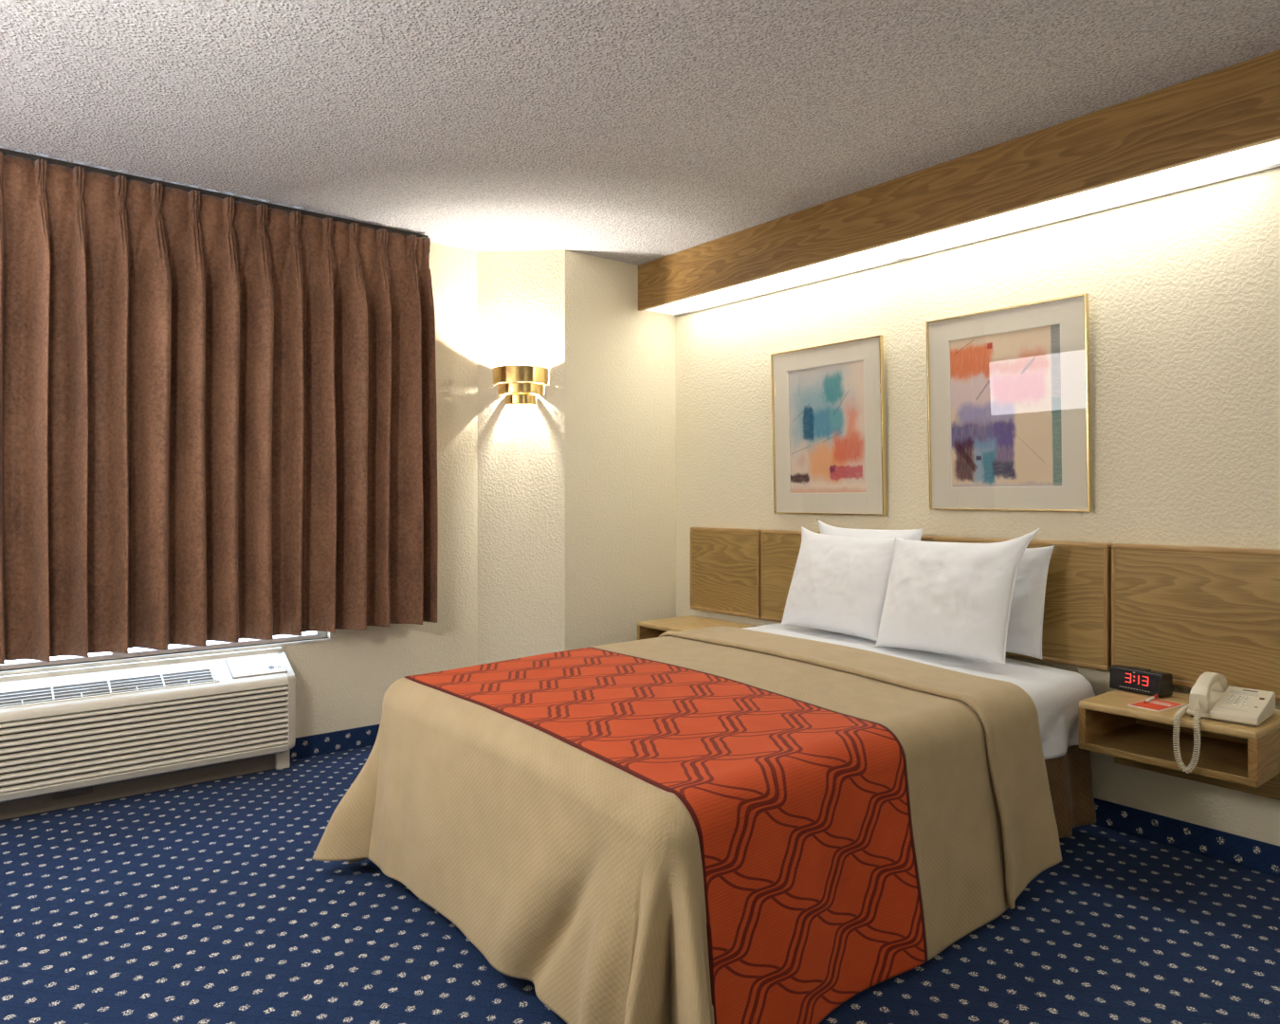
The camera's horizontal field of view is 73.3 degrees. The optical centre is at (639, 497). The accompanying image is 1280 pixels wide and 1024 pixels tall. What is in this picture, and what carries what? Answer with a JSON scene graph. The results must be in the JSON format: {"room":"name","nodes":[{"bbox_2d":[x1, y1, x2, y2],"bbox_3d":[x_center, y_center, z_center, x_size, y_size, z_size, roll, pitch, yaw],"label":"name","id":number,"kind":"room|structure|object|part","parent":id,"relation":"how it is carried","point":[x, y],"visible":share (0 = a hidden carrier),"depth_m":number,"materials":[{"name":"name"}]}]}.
{"room":"hotel room","nodes":[
{"label":"hotel room","id":0,"kind":"room"},
{"bbox_2d":[0,241,477,737],"bbox_3d":[-1.581,-0.048,3.874,4.190,2.425,0.120,0,0,-39],"label":"wall","id":1,"kind":"structure","parent":0,"point":[342,684],"depth_m":4.28,"materials":[{"name":"beige paint"}]},
{"bbox_2d":[0,631,327,669],"bbox_3d":[-2.103,-0.227,3.461,1.660,1.736,0.050,0,0,-39],"label":"window","id":2,"kind":"structure","parent":1,"relation":"in","point":[317,634],"depth_m":3.52,"materials":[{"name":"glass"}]},
{"bbox_2d":[0,637,334,675],"bbox_3d":[-2.074,0.648,3.425,1.700,0.014,0.043,0,0,-39],"label":"trim","id":3,"kind":"structure","parent":1,"relation":"attached to","point":[23,670],"depth_m":3.50,"materials":[{"name":"white plastic"}]},
{"bbox_2d":[289,723,380,760],"bbox_3d":[-1.962,1.117,3.486,2.910,0.095,0.008,0,0,-39],"label":"baseboard","id":4,"kind":"structure","parent":1,"relation":"attached to","point":[329,742],"depth_m":3.94,"materials":[{"name":"blue carpet"}]},
{"bbox_2d":[477,249,676,664],"bbox_3d":[-0.314,-0.048,4.620,1.080,2.425,0.305,0,0,-39],"label":"wall","id":5,"kind":"structure","parent":0,"point":[576,486],"depth_m":4.40,"materials":[{"name":"beige paint"}]},
{"bbox_2d":[492,365,548,405],"bbox_3d":[-0.611,-0.563,4.317,0.288,0.185,0.134,0,0,4],"label":"wall sconce","id":6,"kind":"object","parent":5,"relation":"attached to","point":[518,379],"visible":1,"depth_m":4.29,"materials":[{"name":"gold metal"}]},
{"bbox_2d":[0,0,1279,265],"bbox_3d":[0.446,-1.300,1.353,4.390,0.080,6.750,0,0,-39],"label":"ceiling","id":7,"kind":"structure","parent":0,"point":[633,132],"depth_m":2.69,"materials":[{"name":"paint"}]},
{"bbox_2d":[0,148,428,238],"bbox_3d":[-1.959,-1.250,3.394,2.400,0.019,0.026,0,0,-39],"label":"rail","id":8,"kind":"object","parent":7,"relation":"attached to","point":[5,152],"visible":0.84,"depth_m":3.50,"materials":[{"name":"brown metal"}]},
{"bbox_2d":[0,150,438,664],"bbox_3d":[-1.916,-0.321,3.384,2.377,1.834,0.151,0,0,-39],"label":"window curtain","id":9,"kind":"object","parent":8,"relation":"hanging from","point":[218,421],"visible":1,"depth_m":3.48,"materials":[{"name":"brown fabric"}]},
{"bbox_2d":[0,745,1279,1023],"bbox_3d":[0.446,1.205,1.353,4.390,0.080,6.750,0,0,-39],"label":"floor","id":10,"kind":"structure","parent":0,"point":[208,902],"depth_m":2.31,"materials":[{"name":"blue carpet"}]},
{"bbox_2d":[0,646,295,820],"bbox_3d":[-1.933,0.910,3.381,1.085,0.508,0.200,0,0,-39],"label":"air conditioner","id":11,"kind":"object","parent":10,"relation":"on","point":[69,738],"visible":1,"depth_m":3.31,"materials":[{"name":"white plastic"}]},
{"bbox_2d":[0,666,219,709],"bbox_3d":[-2.019,0.721,3.279,0.752,0.047,0.096,0,0,-39],"label":"air vent","id":12,"kind":"object","parent":11,"relation":"attached to","point":[54,694],"depth_m":3.27,"materials":[{"name":"white plastic"}]},
{"bbox_3d":[-1.976,1.114,3.411,0.995,0.098,0.076,0,0,-39],"label":"panel","id":13,"kind":"part","parent":11,"relation":"part of","materials":[{"name":"beige plastic"}]},
{"bbox_2d":[0,685,288,793],"bbox_3d":[-1.881,0.913,3.312,1.012,0.243,0.028,0,0,-39],"label":"grille","id":14,"kind":"object","parent":11,"relation":"attached to","point":[42,752],"depth_m":3.28,"materials":[{"name":"white plastic"}]},
{"bbox_3d":[-1.619,0.708,3.635,0.210,0.062,0.128,0,0,-39],"label":"control door","id":15,"kind":"part","parent":11,"relation":"part of","materials":[{"name":"white plastic"}]},
{"bbox_2d":[1044,745,1096,838],"bbox_3d":[0.381,0.875,2.844,1.984,0.489,1.382,0,0,-40],"label":"bed","id":16,"kind":"object","parent":10,"relation":"on","point":[1069,776],"visible":0.06,"depth_m":2.90,"materials":[{"name":"brown wood"}]},
{"bbox_2d":[312,625,1061,1023],"bbox_3d":[0.130,0.844,2.607,1.697,0.626,1.618,0,0,-40],"label":"bedspread","id":17,"kind":"object","parent":16,"relation":"on","point":[718,824],"visible":1,"depth_m":2.10,"materials":[{"name":"beige fabric"}]},
{"bbox_2d":[742,622,1095,759],"bbox_3d":[0.874,0.718,3.263,0.728,0.314,1.418,0,0,-39],"label":"sheet","id":18,"kind":"object","parent":16,"relation":"on","point":[1056,694],"visible":0.37,"depth_m":2.91,"materials":[{"name":"white fabric"}]},
{"bbox_2d":[780,525,904,641],"bbox_3d":[0.815,0.341,3.559,0.212,0.436,0.558,0,0,-39],"label":"pillow","id":19,"kind":"object","parent":18,"relation":"on","point":[839,583],"visible":0.92,"depth_m":3.48,"materials":[{"name":"white fabric"}]},
{"bbox_2d":[816,518,923,540],"bbox_3d":[0.937,0.321,3.654,0.141,0.454,0.543,0,0,-41],"label":"pillow","id":20,"kind":"object","parent":18,"relation":"on","point":[825,529],"visible":0.07,"depth_m":3.64,"materials":[{"name":"white fabric"}]},
{"bbox_2d":[875,528,1039,665],"bbox_3d":[1.127,0.337,3.118,0.207,0.464,0.562,0,0,-43],"label":"pillow","id":21,"kind":"object","parent":18,"relation":"on","point":[953,598],"visible":1,"depth_m":3.06,"materials":[{"name":"white fabric"}]},
{"bbox_2d":[1005,545,1054,658],"bbox_3d":[1.276,0.367,3.228,0.144,0.398,0.521,0,0,-39],"label":"pillow","id":22,"kind":"object","parent":18,"relation":"on","point":[1024,636],"visible":0.29,"depth_m":3.06,"materials":[{"name":"white fabric"}]},
{"bbox_2d":[676,167,1279,846],"bbox_3d":[2.071,-0.048,2.595,0.100,2.425,6.450,0,0,-39],"label":"wall","id":23,"kind":"structure","parent":0,"point":[1182,288],"depth_m":3.04,"materials":[{"name":"beige paint"}]},
{"bbox_2d":[637,615,755,639],"bbox_3d":[0.278,0.780,4.413,0.414,0.283,0.530,0,0,-39],"label":"nightstand","id":24,"kind":"object","parent":23,"relation":"attached to","point":[649,629],"visible":0.29,"depth_m":4.41,"materials":[{"name":"brown wood"}]},
{"bbox_3d":[0.140,0.715,4.562,0.384,0.112,0.023,0,0,-39],"label":"panel","id":25,"kind":"part","parent":24,"relation":"part of","materials":[{"name":"brown wood"}]},
{"bbox_2d":[690,527,764,618],"bbox_3d":[0.449,0.380,4.490,0.053,0.444,0.512,0,0,-39],"label":"headboard panel","id":26,"kind":"object","parent":23,"relation":"attached to","point":[725,562],"visible":0.82,"depth_m":4.46,"materials":[{"name":"brown wood"}]},
{"bbox_2d":[770,334,886,515],"bbox_3d":[0.855,-0.312,3.972,0.046,0.780,0.636,0,0,-39],"label":"framed picture","id":27,"kind":"object","parent":23,"relation":"attached to","point":[829,436],"visible":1,"depth_m":3.95,"materials":[{"name":"beige paper"}]},
{"bbox_2d":[787,360,866,493],"bbox_3d":[0.858,-0.316,3.975,0.001,0.590,0.446,-2,2,-39],"label":"art print","id":28,"kind":"object","parent":27,"relation":"attached to","point":[827,403],"depth_m":3.97},
{"bbox_2d":[760,529,1113,670],"bbox_3d":[1.129,0.380,3.644,0.053,0.444,1.640,0,0,-39],"label":"headboard panel","id":29,"kind":"object","parent":23,"relation":"attached to","point":[1076,631],"visible":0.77,"depth_m":3.11,"materials":[{"name":"brown wood"}]},
{"bbox_2d":[638,49,1279,316],"bbox_3d":[1.518,-1.137,2.981,0.275,0.245,4.544,0,0,-39],"label":"light","id":30,"kind":"object","parent":23,"relation":"attached to","point":[1223,124],"visible":1,"depth_m":3.07,"materials":[{"name":"brown wood"}]},
{"bbox_3d":[1.621,-1.028,3.063,0.013,0.025,4.544,0,0,-39],"label":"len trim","id":31,"kind":"part","parent":30,"relation":"part of","materials":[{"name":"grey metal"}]},
{"bbox_2d":[925,292,1091,511],"bbox_3d":[1.393,-0.338,3.304,0.046,0.774,0.640,0,0,-39],"label":"framed picture","id":32,"kind":"object","parent":23,"relation":"attached to","point":[1009,388],"visible":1,"depth_m":3.28,"materials":[{"name":"beige paper"}]},
{"bbox_2d":[950,324,1061,487],"bbox_3d":[1.396,-0.338,3.306,0.001,0.594,0.448,-2,2,-39],"label":"art print","id":33,"kind":"object","parent":32,"relation":"attached to","point":[1006,428],"depth_m":3.29},
{"bbox_2d":[1078,689,1279,800],"bbox_3d":[1.675,0.780,2.676,0.414,0.283,0.528,0,0,-39],"label":"nightstand","id":34,"kind":"object","parent":23,"relation":"attached to","point":[1242,758],"visible":0.88,"depth_m":2.63,"materials":[{"name":"brown wood"}]},
{"bbox_3d":[1.537,0.715,2.825,0.384,0.112,0.023,0,0,-39],"label":"panel","id":35,"kind":"part","parent":34,"relation":"part of","materials":[{"name":"brown wood"}]},
{"bbox_2d":[1109,664,1172,697],"bbox_3d":[1.645,0.599,2.830,0.072,0.078,0.172,0,0,-30],"label":"alarm clock","id":36,"kind":"object","parent":34,"relation":"on","point":[1131,679],"visible":1,"depth_m":2.80,"materials":[{"name":"black plastic"}]},
{"bbox_2d":[1127,698,1185,712],"bbox_3d":[1.587,0.637,2.646,0.150,0.004,0.094,0,0,-32],"label":"notepad","id":37,"kind":"object","parent":34,"relation":"on","point":[1156,704],"visible":1,"depth_m":2.64,"materials":[{"name":"paper"}]},
{"bbox_2d":[1143,694,1158,702],"bbox_3d":[1.601,0.629,2.698,0.132,0.012,0.010,0,0,-43],"label":"ballpoint pen","id":38,"kind":"object","parent":37,"relation":"on","point":[1155,696],"visible":1,"depth_m":2.69,"materials":[{"name":"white plastic"}]},
{"bbox_3d":[1.825,0.795,2.797,0.028,0.253,0.528,0,0,-39],"label":"mounting panel","id":39,"kind":"part","parent":34,"relation":"part of","materials":[{"name":"brown wood"}]},
{"bbox_2d":[1172,672,1279,773],"bbox_3d":[1.723,0.654,2.473,0.305,0.260,0.283,0,0,-43],"label":"telephone","id":40,"kind":"object","parent":34,"relation":"on","point":[1210,697],"visible":1,"depth_m":2.48,"materials":[{"name":"beige plastic"}]},
{"bbox_3d":[1.616,0.684,2.511,0.189,0.200,0.075,0,0,-43],"label":"coiled cord","id":41,"kind":"part","parent":40,"relation":"part of","materials":[{"name":"beige plastic"}]},
{"bbox_3d":[1.822,0.715,2.471,0.384,0.112,0.023,0,0,-39],"label":"panel","id":42,"kind":"part","parent":34,"relation":"part of","materials":[{"name":"brown wood"}]},
{"bbox_2d":[1093,797,1279,877],"bbox_3d":[2.093,1.117,2.482,0.008,0.095,6.045,0,0,-39],"label":"baseboard","id":43,"kind":"structure","parent":23,"relation":"attached to","point":[1250,853],"depth_m":2.83,"materials":[{"name":"blue carpet"}]},
{"bbox_2d":[1111,543,1279,700],"bbox_3d":[1.815,0.386,2.792,0.053,0.456,0.527,0,0,-39],"label":"headboard panel","id":44,"kind":"object","parent":23,"relation":"attached to","point":[1186,612],"visible":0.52,"depth_m":2.78,"materials":[{"name":"brown wood"}]}
]}

